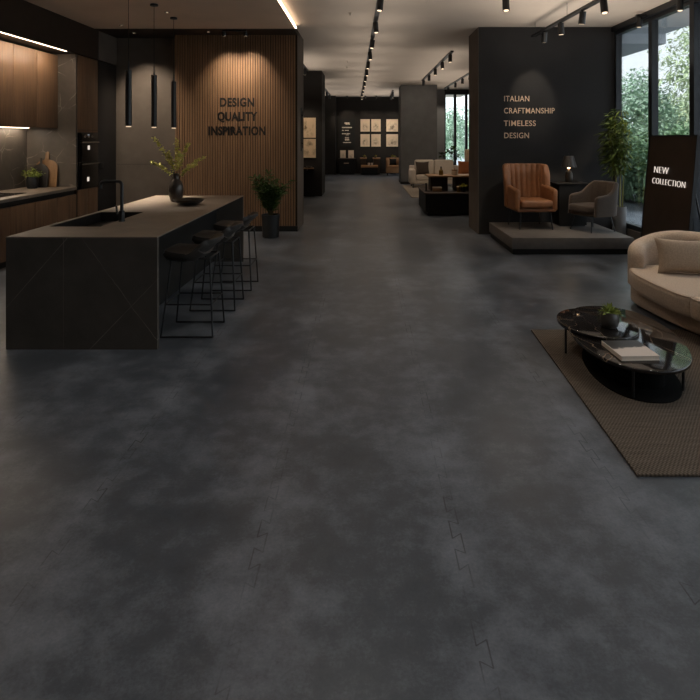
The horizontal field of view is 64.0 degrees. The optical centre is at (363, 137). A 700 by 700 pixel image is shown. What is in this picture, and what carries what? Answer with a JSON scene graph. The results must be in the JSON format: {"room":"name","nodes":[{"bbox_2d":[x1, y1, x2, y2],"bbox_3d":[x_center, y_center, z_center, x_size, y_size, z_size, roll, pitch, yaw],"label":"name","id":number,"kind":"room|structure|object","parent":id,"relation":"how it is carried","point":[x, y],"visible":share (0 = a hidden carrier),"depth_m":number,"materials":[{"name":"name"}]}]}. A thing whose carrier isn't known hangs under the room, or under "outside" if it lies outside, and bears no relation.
{"room":"store","nodes":[
{"label":"store","id":0,"kind":"room"},
{"bbox_2d":[114,38,174,205],"bbox_3d":[-4.475,-0.130,10.975,2.050,3.700,0.650,0,0,0],"label":"wall","id":1,"kind":"structure","parent":0,"point":[135,147],"depth_m":10.65,"materials":[{"name":"grey paint"}]},
{"bbox_2d":[25,0,299,37],"bbox_3d":[-3.360,-1.938,3.300,4.320,0.085,14.800,0,0,0],"label":"ceiling","id":2,"kind":"structure","parent":0,"point":[96,14],"depth_m":8.76,"materials":[{"name":"paint"}]},
{"bbox_2d":[125,0,131,126],"bbox_3d":[-2.985,-1.019,7.100,0.110,1.762,0.110,0,0,0],"label":"pendant lamp","id":3,"kind":"object","parent":2,"relation":"hanging from","point":[128,73],"visible":1,"depth_m":7.08,"materials":[{"name":"black metal"}]},
{"bbox_2d":[150,3,157,127],"bbox_3d":[-2.980,-1.022,7.950,0.110,1.757,0.110,0,0,0],"label":"pendant lamp","id":4,"kind":"object","parent":2,"relation":"hanging from","point":[153,77],"visible":1,"depth_m":7.92,"materials":[{"name":"black metal"}]},
{"bbox_2d":[170,17,176,128],"bbox_3d":[-3.000,-1.024,8.830,0.110,1.752,0.110,0,0,0],"label":"pendant lamp","id":5,"kind":"object","parent":2,"relation":"hanging from","point":[173,83],"visible":1,"depth_m":8.80,"materials":[{"name":"black metal"}]},
{"bbox_2d":[222,30,247,35],"bbox_3d":[-2.270,-1.838,9.830,0.448,0.114,0.086,0,0,0],"label":"light bar","id":6,"kind":"object","parent":2,"relation":"attached to","point":[223,31],"visible":1,"depth_m":9.80,"materials":[{"name":"black metal"}]},
{"bbox_2d":[175,35,296,225],"bbox_3d":[-2.356,-0.130,10.790,2.241,3.700,0.980,0,0,0],"label":"wall","id":7,"kind":"structure","parent":0,"point":[226,44],"depth_m":10.30,"materials":[{"name":"brown wood"}]},
{"bbox_2d":[208,126,265,134],"bbox_3d":[-2.335,-0.129,10.299,1.054,0.170,0.006,0,0,0],"label":"lettering","id":8,"kind":"object","parent":7,"relation":"attached to","point":[216,132],"depth_m":10.30},
{"bbox_2d":[220,98,253,106],"bbox_3d":[-2.335,-0.654,10.299,0.633,0.170,0.006,0,0,0],"label":"lettering","id":9,"kind":"object","parent":7,"relation":"attached to","point":[227,102],"depth_m":10.30},
{"bbox_2d":[217,112,256,122],"bbox_3d":[-2.328,-0.380,10.299,0.734,0.198,0.006,0,0,0],"label":"lettering","id":10,"kind":"object","parent":7,"relation":"attached to","point":[219,113],"depth_m":10.30},
{"bbox_2d":[244,226,297,231],"bbox_3d":[-2.348,1.670,10.303,2.256,0.100,0.035,0,0,0],"label":"baseboard","id":11,"kind":"structure","parent":7,"relation":"attached to","point":[257,228],"depth_m":10.29,"materials":[{"name":"black wood"}]},
{"bbox_2d":[297,35,303,229],"bbox_3d":[-1.228,-0.130,10.800,0.015,3.700,1.000,0,0,0],"label":"wall","id":12,"kind":"structure","parent":0,"point":[300,42],"depth_m":10.76,"materials":[{"name":"grey paint"}]},
{"bbox_2d":[301,108,303,150],"bbox_3d":[-1.198,-0.165,10.885,0.046,0.830,0.130,0,0,0],"label":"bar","id":13,"kind":"object","parent":12,"relation":"attached to","point":[302,112],"visible":1,"depth_m":10.87,"materials":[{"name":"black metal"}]},
{"bbox_2d":[304,71,324,195],"bbox_3d":[-3.370,-0.130,17.150,4.260,3.700,1.300,0,0,0],"label":"wall","id":14,"kind":"structure","parent":0,"point":[314,81],"depth_m":16.50,"materials":[{"name":"brown paint"}]},
{"bbox_2d":[304,118,315,137],"bbox_3d":[-1.647,-0.298,16.474,0.471,0.597,0.052,0,0,0],"label":"print","id":15,"kind":"object","parent":14,"relation":"attached to","point":[309,123],"visible":0.64,"depth_m":16.45},
{"bbox_2d":[304,139,315,157],"bbox_3d":[-1.647,0.306,16.474,0.471,0.565,0.052,0,0,0],"label":"print","id":16,"kind":"object","parent":14,"relation":"attached to","point":[309,144],"visible":0.64,"depth_m":16.45},
{"bbox_2d":[325,96,335,174],"bbox_3d":[-3.420,-0.130,26.650,4.160,3.700,0.700,0,0,0],"label":"wall","id":17,"kind":"structure","parent":0,"point":[330,104],"depth_m":26.30,"materials":[{"name":"brown paint"}]},
{"bbox_2d":[0,174,699,699],"bbox_3d":[-0.550,1.780,11.550,10.300,0.120,31.500,0,0,0],"label":"floor","id":18,"kind":"structure","parent":0,"point":[374,478],"depth_m":2.67,"materials":[{"name":"concrete"}]},
{"bbox_2d":[0,207,9,268],"bbox_3d":[-5.105,1.320,7.155,0.810,0.800,0.570,0,0,0],"label":"base cabinet","id":19,"kind":"object","parent":18,"relation":"on","point":[4,212],"visible":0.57,"depth_m":7.32,"materials":[{"name":"brown wood"}]},
{"bbox_2d":[5,202,34,266],"bbox_3d":[-5.105,1.320,7.725,0.810,0.800,0.570,0,0,0],"label":"base cabinet","id":20,"kind":"object","parent":18,"relation":"on","point":[22,217],"visible":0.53,"depth_m":7.71,"materials":[{"name":"brown wood"}]},
{"bbox_2d":[35,198,56,228],"bbox_3d":[-5.105,1.320,8.295,0.810,0.800,0.570,0,0,0],"label":"base cabinet","id":21,"kind":"object","parent":18,"relation":"on","point":[45,210],"visible":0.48,"depth_m":8.26,"materials":[{"name":"brown wood"}]},
{"bbox_2d":[27,54,98,216],"bbox_3d":[-5.082,0.175,9.525,0.876,3.090,0.749,0,0,0],"label":"oven unit","id":22,"kind":"object","parent":18,"relation":"on","point":[77,74],"depth_m":9.15,"materials":[{"name":"brown stone"}]},
{"bbox_2d":[57,194,75,222],"bbox_3d":[-5.105,1.320,8.865,0.810,0.800,0.570,0,0,0],"label":"base cabinet","id":23,"kind":"object","parent":18,"relation":"on","point":[66,205],"visible":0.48,"depth_m":8.85,"materials":[{"name":"brown wood"}]},
{"bbox_2d":[98,61,115,210],"bbox_3d":[-5.093,0.175,10.275,0.794,3.090,0.740,0,0,0],"label":"tall cabinet","id":24,"kind":"object","parent":18,"relation":"on","point":[106,72],"visible":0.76,"depth_m":10.24,"materials":[{"name":"brown paint"}]},
{"bbox_2d":[98,31,116,64],"bbox_3d":[-5.110,-1.640,10.276,0.820,0.520,0.748,0,0,0],"label":"trim","id":25,"kind":"structure","parent":24,"relation":"on","point":[107,43],"depth_m":10.26,"materials":[{"name":"grey paint"}]},
{"bbox_2d":[6,195,243,349],"bbox_3d":[-2.295,1.262,6.184,1.230,0.916,3.271,0,0,0],"label":"kitchen island","id":26,"kind":"object","parent":18,"relation":"on","point":[92,281],"visible":0.99,"depth_m":4.55,"materials":[{"name":"brown stone"}]},
{"bbox_2d":[6,195,243,237],"bbox_3d":[-2.295,0.809,6.185,1.230,0.010,3.270,0,0,0],"label":"island countertop","id":27,"kind":"structure","parent":26,"relation":"on","point":[159,216],"depth_m":5.45,"materials":[{"name":"grey stone"}]},
{"bbox_2d":[51,212,141,226],"bbox_3d":[-2.625,0.929,5.580,0.494,0.242,1.024,0,0,0],"label":"sink basin","id":28,"kind":"object","parent":27,"relation":"in","point":[96,219],"depth_m":5.85,"materials":[{"name":"black metal"}]},
{"bbox_2d":[99,180,124,221],"bbox_3d":[-2.430,0.604,5.400,0.250,0.400,0.060,0,0,0],"label":"tap","id":29,"kind":"object","parent":27,"relation":"on","point":[121,214],"visible":1,"depth_m":5.39,"materials":[{"name":"black metal"}]},
{"bbox_2d":[150,137,205,201],"bbox_3d":[-2.339,0.393,7.068,0.726,0.822,0.204,0,0,5],"label":"vase","id":30,"kind":"object","parent":27,"relation":"on","point":[175,189],"visible":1,"depth_m":7.04,"materials":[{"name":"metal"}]},
{"bbox_2d":[173,198,204,205],"bbox_3d":[-2.100,0.770,6.720,0.368,0.067,0.368,0,0,0],"label":"bowl","id":31,"kind":"object","parent":27,"relation":"on","point":[182,201],"visible":1,"depth_m":6.64,"materials":[{"name":"black ceramic"}]},
{"bbox_2d":[160,233,224,337],"bbox_3d":[-1.516,1.293,5.000,0.506,0.845,0.458,0,0,0],"label":"bar stool","id":32,"kind":"object","parent":18,"relation":"on","point":[180,252],"visible":1,"depth_m":4.84,"materials":[{"name":"black leather"}]},
{"bbox_2d":[189,221,243,310],"bbox_3d":[-1.496,1.293,5.740,0.506,0.845,0.458,0,0,0],"label":"bar stool","id":33,"kind":"object","parent":18,"relation":"on","point":[229,232],"visible":0.79,"depth_m":5.63,"materials":[{"name":"black leather"}]},
{"bbox_2d":[212,212,258,290],"bbox_3d":[-1.481,1.293,6.470,0.506,0.845,0.458,0,0,0],"label":"bar stool","id":34,"kind":"object","parent":18,"relation":"on","point":[221,225],"visible":0.73,"depth_m":6.33,"materials":[{"name":"black metal"}]},
{"bbox_2d":[248,169,294,237],"bbox_3d":[-1.553,1.130,9.683,0.838,1.180,0.747,0,0,-31],"label":"potted plant","id":35,"kind":"object","parent":18,"relation":"on","point":[269,197],"visible":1,"depth_m":9.60,"materials":[{"name":"green plant"}]},
{"bbox_2d":[338,158,355,173],"bbox_3d":[-0.802,1.345,26.628,0.814,0.750,0.665,0,0,0],"label":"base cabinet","id":36,"kind":"object","parent":18,"relation":"on","point":[346,165],"visible":0.99,"depth_m":26.32,"materials":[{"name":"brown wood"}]},
{"bbox_2d":[361,165,377,174],"bbox_3d":[0.254,1.475,25.900,0.786,0.430,0.500,0,0,0],"label":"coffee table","id":37,"kind":"object","parent":18,"relation":"on","point":[365,169],"visible":0.99,"depth_m":25.70,"materials":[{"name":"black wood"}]},
{"bbox_2d":[386,158,398,175],"bbox_3d":[1.387,1.320,25.800,0.740,0.800,0.700,0,0,0],"label":"armchair","id":38,"kind":"object","parent":18,"relation":"on","point":[389,168],"visible":0.48,"depth_m":25.50,"materials":[{"name":"beige fabric"}]},
{"bbox_2d":[402,185,451,197],"bbox_3d":[2.485,1.714,18.200,2.230,0.012,4.200,0,0,0],"label":"area rug","id":39,"kind":"object","parent":18,"relation":"on","point":[413,192],"visible":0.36,"depth_m":18.54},
{"bbox_2d":[408,160,457,187],"bbox_3d":[2.815,1.236,19.500,2.470,0.945,0.880,0,0,0],"label":"sofa","id":40,"kind":"object","parent":39,"relation":"on","point":[434,165],"visible":0.46,"depth_m":19.61,"materials":[{"name":"beige fabric"}]},
{"bbox_2d":[415,161,429,174],"bbox_3d":[2.020,1.040,19.330,0.482,0.456,0.222,0,0,-7],"label":"throw pillow","id":41,"kind":"object","parent":40,"relation":"on","point":[421,167],"visible":0.98,"depth_m":19.26,"materials":[{"name":"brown fabric"}]},
{"bbox_2d":[414,160,433,173],"bbox_3d":[2.120,1.028,19.740,0.672,0.529,0.279,0,0,0],"label":"cushion","id":42,"kind":"object","parent":40,"relation":"on","point":[431,162],"depth_m":19.63,"materials":[{"name":"beige fabric"}]},
{"bbox_2d":[434,160,452,173],"bbox_3d":[2.800,1.028,19.740,0.672,0.529,0.279,0,0,0],"label":"cushion","id":43,"kind":"object","parent":40,"relation":"on","point":[447,165],"depth_m":19.62,"materials":[{"name":"beige fabric"}]},
{"bbox_2d":[458,161,468,173],"bbox_3d":[3.500,1.030,19.400,0.504,0.474,0.242,0,0,7],"label":"throw pillow","id":44,"kind":"object","parent":40,"relation":"on","point":[463,167],"visible":0.77,"depth_m":19.33,"materials":[{"name":"orange fabric"}]},
{"bbox_2d":[418,187,468,214],"bbox_3d":[2.320,1.468,13.125,1.960,0.505,1.550,0,0,0],"label":"plinth","id":45,"kind":"object","parent":18,"relation":"on","point":[450,202],"visible":0.48,"depth_m":12.36,"materials":[{"name":"black wood"}]},
{"bbox_2d":[425,174,468,190],"bbox_3d":[2.230,1.037,13.085,1.540,0.354,0.730,0,0,0],"label":"table","id":46,"kind":"object","parent":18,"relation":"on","point":[434,180],"visible":0.57,"depth_m":12.90,"materials":[{"name":"beige wood"}]},
{"bbox_2d":[439,145,460,163],"bbox_3d":[3.287,1.003,21.619,0.864,1.433,0.424,0,0,0],"label":"potted plant","id":47,"kind":"object","parent":18,"relation":"on","point":[452,148],"visible":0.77,"depth_m":21.59,"materials":[{"name":"green plant"}]},
{"bbox_2d":[455,92,465,164],"bbox_3d":[3.970,-0.090,23.025,0.460,3.620,0.150,0,0,0],"label":"window","id":48,"kind":"structure","parent":18,"relation":"on","point":[456,93],"depth_m":22.95,"materials":[{"name":"metal"}]},
{"bbox_2d":[489,222,633,253],"bbox_3d":[3.075,1.595,8.995,1.790,0.250,1.530,0,0,0],"label":"display platform","id":49,"kind":"object","parent":18,"relation":"on","point":[533,237],"visible":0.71,"depth_m":8.27,"materials":[{"name":"grey concrete"}]},
{"bbox_2d":[502,163,557,229],"bbox_3d":[2.734,0.954,9.287,0.788,1.036,0.805,0,0,-3],"label":"wingback armchair","id":50,"kind":"object","parent":49,"relation":"on","point":[527,188],"visible":1,"depth_m":9.37,"materials":[{"name":"leather"}]},
{"bbox_2d":[520,197,552,208],"bbox_3d":[2.740,1.060,9.178,0.523,0.130,0.585,0,0,-3],"label":"seat cushion","id":51,"kind":"object","parent":50,"relation":"on","point":[525,202],"depth_m":8.90,"materials":[{"name":"leather"}]},
{"bbox_2d":[550,181,588,225],"bbox_3d":[3.460,1.110,9.510,0.550,0.720,0.480,0,0,0],"label":"side table","id":52,"kind":"object","parent":49,"relation":"on","point":[561,217],"visible":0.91,"depth_m":9.30,"materials":[{"name":"black wood"}]},
{"bbox_2d":[561,154,576,181],"bbox_3d":[3.470,0.506,9.490,0.260,0.488,0.260,0,0,0],"label":"table lamp","id":53,"kind":"object","parent":52,"relation":"on","point":[568,161],"visible":0.99,"depth_m":9.43,"materials":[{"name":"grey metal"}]},
{"bbox_2d":[568,180,618,232],"bbox_3d":[3.658,1.085,8.921,0.679,0.774,0.644,0,0,-21],"label":"armchair","id":54,"kind":"object","parent":49,"relation":"on","point":[598,198],"visible":1,"depth_m":8.80,"materials":[{"name":"grey fabric"}]},
{"bbox_2d":[569,202,594,212],"bbox_3d":[3.600,1.108,8.899,0.554,0.113,0.512,0,0,-21],"label":"seat cushion","id":55,"kind":"object","parent":54,"relation":"on","point":[574,207],"depth_m":8.80,"materials":[{"name":"grey fabric"}]},
{"bbox_2d":[595,109,634,234],"bbox_3d":[4.191,0.612,9.441,0.543,2.215,0.856,0,0,-2],"label":"bamboo","id":56,"kind":"object","parent":18,"relation":"on","point":[619,221],"visible":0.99,"depth_m":9.40,"materials":[{"name":"plant"}]},
{"bbox_2d":[612,205,626,234],"bbox_3d":[4.330,1.440,9.500,0.228,0.560,0.228,0,0,0],"label":"pot","id":57,"kind":"object","parent":56,"relation":"attached to","point":[619,221],"depth_m":9.40,"materials":[{"name":"grey ceramic"}]},
{"bbox_2d":[531,329,699,476],"bbox_3d":[2.792,1.713,3.915,2.815,0.014,2.150,0,0,0],"label":"area rug","id":58,"kind":"object","parent":18,"relation":"on","point":[654,439],"visible":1,"depth_m":3.44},
{"bbox_2d":[557,306,692,403],"bbox_3d":[1.956,1.579,4.250,0.822,0.254,1.392,0,0,0],"label":"coffee table","id":59,"kind":"object","parent":58,"relation":"on","point":[654,381],"visible":0.91,"depth_m":3.97,"materials":[{"name":"stone"}]},
{"bbox_2d":[598,302,622,328],"bbox_3d":[1.882,1.357,4.303,0.198,0.190,0.199,0,0,0],"label":"potted succulent","id":60,"kind":"object","parent":59,"relation":"on","point":[609,318],"visible":1,"depth_m":4.25,"materials":[{"name":"green plant"}]},
{"bbox_2d":[599,311,619,328],"bbox_3d":[1.885,1.393,4.300,0.142,0.118,0.142,0,0,0],"label":"pot","id":61,"kind":"object","parent":60,"relation":"attached to","point":[608,319],"depth_m":4.25,"materials":[{"name":"ceramic"}]},
{"bbox_2d":[602,340,658,360],"bbox_3d":[1.833,1.465,3.865,0.259,0.030,0.290,0,0,-2],"label":"book","id":62,"kind":"object","parent":59,"relation":"on","point":[625,350],"visible":1,"depth_m":3.82,"materials":[{"name":"beige paper"}]},
{"bbox_2d":[628,230,699,334],"bbox_3d":[3.326,1.359,4.935,1.326,0.723,2.439,0,0,0],"label":"curved sofa","id":63,"kind":"object","parent":18,"relation":"on","point":[673,297],"visible":0.85,"depth_m":5.32,"materials":[{"name":"beige fabric"}]},
{"bbox_2d":[629,265,699,316],"bbox_3d":[3.169,1.427,5.314,1.029,0.185,1.213,0,0,0],"label":"seat cushion","id":64,"kind":"object","parent":63,"relation":"on","point":[675,292],"depth_m":5.17,"materials":[{"name":"beige fabric"}]},
{"bbox_2d":[654,238,699,273],"bbox_3d":[3.180,1.170,5.520,0.564,0.329,0.223,0,0,16],"label":"throw pillow","id":65,"kind":"object","parent":63,"relation":"on","point":[679,256],"visible":1,"depth_m":5.47,"materials":[{"name":"beige fabric"}]},
{"bbox_2d":[690,297,699,321],"bbox_3d":[3.392,1.427,4.382,1.069,0.185,1.116,0,0,-22],"label":"seat cushion","id":66,"kind":"object","parent":63,"relation":"on","point":[694,301],"depth_m":4.63,"materials":[{"name":"beige fabric"}]},
{"bbox_2d":[641,135,699,236],"bbox_3d":[4.173,0.842,7.515,0.398,1.762,1.170,0,0,0],"label":"sign board","id":67,"kind":"object","parent":18,"relation":"on","point":[670,196],"visible":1,"depth_m":7.44,"materials":[{"name":"black metal"}]},
{"bbox_3d":[-5.105,1.320,6.585,0.810,0.800,0.570,0,0,0],"label":"base cabinet","id":68,"kind":"object","parent":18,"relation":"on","visible":0},
{"bbox_2d":[0,187,76,208],"bbox_3d":[-5.104,0.860,7.725,0.832,0.120,2.850,0,0,0],"label":"countertop","id":69,"kind":"structure","parent":68,"relation":"on","point":[40,193],"depth_m":8.22,"materials":[{"name":"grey stone"}]},
{"bbox_2d":[21,167,44,188],"bbox_3d":[-5.247,0.631,8.876,0.317,0.337,0.327,0,0,0],"label":"potted herb","id":70,"kind":"object","parent":69,"relation":"on","point":[32,181],"visible":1,"depth_m":8.85,"materials":[{"name":"green plant"}]},
{"bbox_2d":[26,176,38,188],"bbox_3d":[-5.270,0.707,8.900,0.176,0.185,0.176,0,0,0],"label":"pot","id":71,"kind":"object","parent":70,"relation":"attached to","point":[32,182],"depth_m":8.83,"materials":[{"name":"black ceramic"}]},
{"bbox_2d":[33,158,48,186],"bbox_3d":[-5.240,0.562,9.064,0.270,0.478,0.077,0,0,0],"label":"cutting board","id":72,"kind":"object","parent":69,"relation":"on","point":[43,180],"visible":0.73,"depth_m":9.05,"materials":[{"name":"black wood"}]},
{"bbox_2d":[36,152,57,186],"bbox_3d":[-5.170,0.512,9.122,0.360,0.578,0.083,0,0,0],"label":"cutting board","id":73,"kind":"object","parent":69,"relation":"on","point":[52,165],"visible":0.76,"depth_m":9.11,"materials":[{"name":"brown wood"}]},
{"bbox_2d":[336,97,398,173],"bbox_3d":[-1.400,-0.130,27.125,8.400,3.700,0.250,0,0,0],"label":"wall","id":74,"kind":"structure","parent":0,"point":[383,108],"depth_m":27.00,"materials":[{"name":"brown paint"}]},
{"bbox_2d":[340,119,354,146],"bbox_3d":[-0.795,-0.241,26.968,0.722,1.348,0.044,0,0,0],"label":"wall sign","id":75,"kind":"object","parent":74,"relation":"attached to","point":[347,126],"visible":1,"depth_m":26.95,"materials":[{"name":"black paper"}]},
{"bbox_2d":[360,119,369,131],"bbox_3d":[0.055,-0.602,26.973,0.477,0.626,0.035,0,0,0],"label":"framed print","id":76,"kind":"object","parent":74,"relation":"attached to","point":[364,123],"visible":1,"depth_m":26.95},
{"bbox_2d":[360,134,369,146],"bbox_3d":[0.055,0.120,26.973,0.477,0.626,0.035,0,0,0],"label":"framed print","id":77,"kind":"object","parent":74,"relation":"attached to","point":[364,138],"visible":1,"depth_m":26.95},
{"bbox_2d":[371,119,380,131],"bbox_3d":[0.578,-0.602,26.973,0.482,0.626,0.035,0,0,0],"label":"framed print","id":78,"kind":"object","parent":74,"relation":"attached to","point":[375,123],"visible":1,"depth_m":26.95},
{"bbox_2d":[371,134,380,146],"bbox_3d":[0.578,0.120,26.973,0.482,0.626,0.035,0,0,0],"label":"framed print","id":79,"kind":"object","parent":74,"relation":"attached to","point":[375,138],"visible":1,"depth_m":26.95},
{"bbox_2d":[386,119,397,131],"bbox_3d":[1.356,-0.602,26.973,0.592,0.626,0.035,0,0,0],"label":"framed print","id":80,"kind":"object","parent":74,"relation":"attached to","point":[391,124],"visible":1,"depth_m":26.95},
{"bbox_2d":[386,134,397,146],"bbox_3d":[1.356,0.120,26.973,0.592,0.626,0.035,0,0,0],"label":"framed print","id":81,"kind":"object","parent":74,"relation":"attached to","point":[391,139],"visible":1,"depth_m":26.95},
{"bbox_2d":[399,85,436,181],"bbox_3d":[2.055,-0.130,21.550,1.350,3.700,1.300,0,0,0],"label":"wall","id":82,"kind":"structure","parent":0,"point":[417,103],"depth_m":20.90,"materials":[{"name":"grey paint"}]},
{"bbox_2d":[437,89,444,159],"bbox_3d":[3.015,-0.130,23.050,0.570,3.700,0.300,0,0,0],"label":"wall","id":83,"kind":"structure","parent":0,"point":[440,92],"depth_m":22.90,"materials":[{"name":"grey paint"}]},
{"bbox_2d":[445,92,454,164],"bbox_3d":[3.520,-0.090,23.025,0.440,3.620,0.150,0,0,0],"label":"window","id":84,"kind":"structure","parent":83,"relation":"in","point":[446,93],"depth_m":22.95,"materials":[{"name":"metal"}]},
{"bbox_2d":[281,0,670,96],"bbox_3d":[-0.500,-2.080,11.550,10.400,0.200,31.500,0,0,0],"label":"ceiling","id":85,"kind":"structure","parent":0,"point":[414,36],"depth_m":10.32,"materials":[{"name":"paint"}]},
{"bbox_2d":[361,2,379,92],"bbox_3d":[0.065,-1.962,16.400,0.070,0.035,20.004,0,0,-1],"label":"track","id":86,"kind":"object","parent":85,"relation":"attached to","point":[376,15],"visible":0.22,"depth_m":10.04,"materials":[{"name":"black metal"}]},
{"bbox_2d":[376,0,383,11],"bbox_3d":[0.222,-1.849,7.748,0.105,0.192,0.102,0,0,0],"label":"track spotlight","id":87,"kind":"object","parent":86,"relation":"attached to","point":[379,8],"visible":1,"depth_m":7.71,"materials":[{"name":"black metal"}]},
{"bbox_2d":[422,51,453,79],"bbox_3d":[2.000,-1.962,15.900,0.070,0.035,6.400,0,0,0],"label":"track","id":88,"kind":"object","parent":85,"relation":"attached to","point":[450,52],"visible":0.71,"depth_m":15.01,"materials":[{"name":"black metal"}]},
{"bbox_2d":[502,0,509,11],"bbox_3d":[2.000,-1.890,7.894,0.100,0.215,0.134,0,0,0],"label":"track spotlight","id":89,"kind":"object","parent":85,"relation":"attached to","point":[505,3],"visible":1,"depth_m":7.85,"materials":[{"name":"black metal"}]},
{"bbox_3d":[3.022,-1.880,6.500,0.005,0.199,0.006,0,0,0],"label":"wire","id":90,"kind":"object","parent":85,"relation":"hanging from","visible":0},
{"bbox_2d":[531,0,599,36],"bbox_3d":[2.980,-1.762,7.960,0.070,0.035,3.521,0,0,-2],"label":"track","id":91,"kind":"object","parent":90,"relation":"hanging from","point":[594,2],"visible":1,"depth_m":8.12,"materials":[{"name":"black metal"}]},
{"bbox_2d":[557,22,563,34],"bbox_3d":[2.969,-1.648,8.443,0.105,0.192,0.104,0,0,0],"label":"track spotlight","id":92,"kind":"object","parent":91,"relation":"hanging from","point":[560,25],"visible":1,"depth_m":8.40,"materials":[{"name":"black metal"}]},
{"bbox_2d":[578,10,585,23],"bbox_3d":[2.987,-1.647,7.666,0.096,0.193,0.124,0,0,0],"label":"track spotlight","id":93,"kind":"object","parent":91,"relation":"hanging from","point":[582,14],"visible":1,"depth_m":7.63,"materials":[{"name":"black metal"}]},
{"bbox_2d":[600,0,608,14],"bbox_3d":[3.007,-1.647,7.013,0.092,0.193,0.127,0,0,0],"label":"track spotlight","id":94,"kind":"object","parent":91,"relation":"hanging from","point":[603,3],"visible":1,"depth_m":6.98,"materials":[{"name":"black metal"}]},
{"bbox_2d":[479,27,614,233],"bbox_3d":[3.325,-0.130,10.450,2.550,3.700,0.900,0,0,0],"label":"wall","id":95,"kind":"structure","parent":0,"point":[572,73],"depth_m":10.00,"materials":[{"name":"grey paint"}]},
{"bbox_2d":[469,27,478,233],"bbox_3d":[2.047,-0.130,10.450,0.015,3.700,0.900,0,0,0],"label":"wall","id":96,"kind":"structure","parent":95,"relation":"attached to","point":[474,37],"depth_m":10.34,"materials":[{"name":"grey paint"}]},
{"bbox_2d":[504,108,554,112],"bbox_3d":[2.952,-0.486,9.998,0.904,0.100,0.005,0,0,0],"label":"lettering","id":97,"kind":"object","parent":95,"relation":"attached to","point":[527,110],"depth_m":10.00,"materials":[{"name":"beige metal"}]},
{"bbox_2d":[612,0,688,31],"bbox_3d":[4.540,-1.935,2.900,0.240,0.090,14.200,0,0,0],"label":"trim","id":98,"kind":"structure","parent":95,"relation":"attached to","point":[672,3],"depth_m":8.65,"materials":[{"name":"metal"}]},
{"bbox_3d":[4.360,-1.920,7.670,0.160,0.040,0.060,0,0,0],"label":"bracket","id":99,"kind":"object","parent":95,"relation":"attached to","visible":0},
{"bbox_2d":[677,0,683,10],"bbox_3d":[4.329,-1.819,7.669,0.087,0.162,0.086,0,0,0],"label":"track spotlight","id":100,"kind":"object","parent":99,"relation":"hanging from","point":[680,3],"visible":1,"depth_m":7.64,"materials":[{"name":"black metal"}]},
{"bbox_2d":[626,228,640,239],"bbox_3d":[4.555,1.625,2.900,0.210,0.190,14.200,0,0,0],"label":"curb","id":101,"kind":"object","parent":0,"point":[629,232],"depth_m":9.25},
{"bbox_2d":[615,17,649,232],"bbox_3d":[4.520,-0.180,9.365,0.100,3.420,1.230,0,0,0],"label":"window","id":102,"kind":"structure","parent":101,"relation":"attached to","point":[632,43],"depth_m":9.33,"materials":[{"name":"metal"}]},
{"bbox_2d":[650,0,691,134],"bbox_3d":[4.520,-0.180,8.195,0.100,3.420,1.110,0,0,0],"label":"window","id":103,"kind":"structure","parent":101,"relation":"attached to","point":[670,29],"depth_m":8.26,"materials":[{"name":"glass"}]},
{"bbox_2d":[692,0,699,231],"bbox_3d":[4.520,-0.180,7.085,0.100,3.420,1.110,0,0,0],"label":"window","id":104,"kind":"structure","parent":101,"relation":"attached to","point":[695,3],"depth_m":7.58,"materials":[{"name":"metal"}]},
{"bbox_3d":[-5.620,-0.130,11.550,0.200,3.700,31.500,0,0,0],"label":"wall","id":105,"kind":"structure","parent":0,"visible":0},
{"bbox_2d":[0,40,12,126],"bbox_3d":[-5.260,-0.755,7.688,0.520,1.190,0.585,0,0,0],"label":"upper cabinet","id":106,"kind":"object","parent":105,"relation":"attached to","point":[6,48],"visible":1,"depth_m":7.83,"materials":[{"name":"brown wood"}]},
{"bbox_2d":[0,128,26,190],"bbox_3d":[-5.516,0.318,7.175,0.017,0.965,3.950,0,0,0],"label":"wall","id":107,"kind":"structure","parent":105,"relation":"attached to","point":[13,141],"depth_m":8.80,"materials":[{"name":"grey stone"}]},
{"bbox_2d":[0,43,36,126],"bbox_3d":[-5.260,-0.755,8.273,0.520,1.190,0.585,0,0,0],"label":"upper cabinet","id":108,"kind":"object","parent":105,"relation":"attached to","point":[24,58],"visible":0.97,"depth_m":8.25,"materials":[{"name":"brown wood"}]},
{"bbox_2d":[23,50,57,127],"bbox_3d":[-5.260,-0.755,8.857,0.520,1.190,0.585,0,0,0],"label":"upper cabinet","id":109,"kind":"object","parent":105,"relation":"attached to","point":[47,63],"visible":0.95,"depth_m":8.85,"materials":[{"name":"brown wood"}]},
{"bbox_2d":[0,0,98,59],"bbox_3d":[-5.105,-1.640,6.950,0.830,0.520,5.900,0,0,0],"label":"trim","id":110,"kind":"structure","parent":105,"relation":"attached to","point":[24,19],"depth_m":8.30,"materials":[{"name":"brown paint"}]},
{"bbox_3d":[4.600,-0.130,17.100,0.200,3.700,12.400,0,0,0],"label":"wall","id":111,"kind":"structure","parent":0,"visible":0},
{"bbox_2d":[466,92,468,148],"bbox_3d":[4.360,-0.090,23.025,0.320,3.620,0.150,0,0,0],"label":"window","id":112,"kind":"structure","parent":111,"relation":"in","point":[467,93],"depth_m":22.95,"materials":[{"name":"metal"}]},
{"label":"outside","id":113,"kind":"structure","parent":0,"visible":0},
{"bbox_2d":[446,154,464,164],"bbox_3d":[22.310,1.830,24.000,35.380,0.180,72.000,0,0,0],"label":"pavement","id":114,"kind":"structure","parent":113,"point":[464,154],"depth_m":45.11,"materials":[{"name":"white concrete"}]},
{"bbox_2d":[446,100,468,159],"bbox_3d":[4.901,-0.143,31.100,3.515,3.860,3.595,0,0,7],"label":"tree","id":115,"kind":"object","parent":114,"relation":"on","point":[460,142],"visible":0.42,"depth_m":30.60,"materials":[{"name":"green plant"}]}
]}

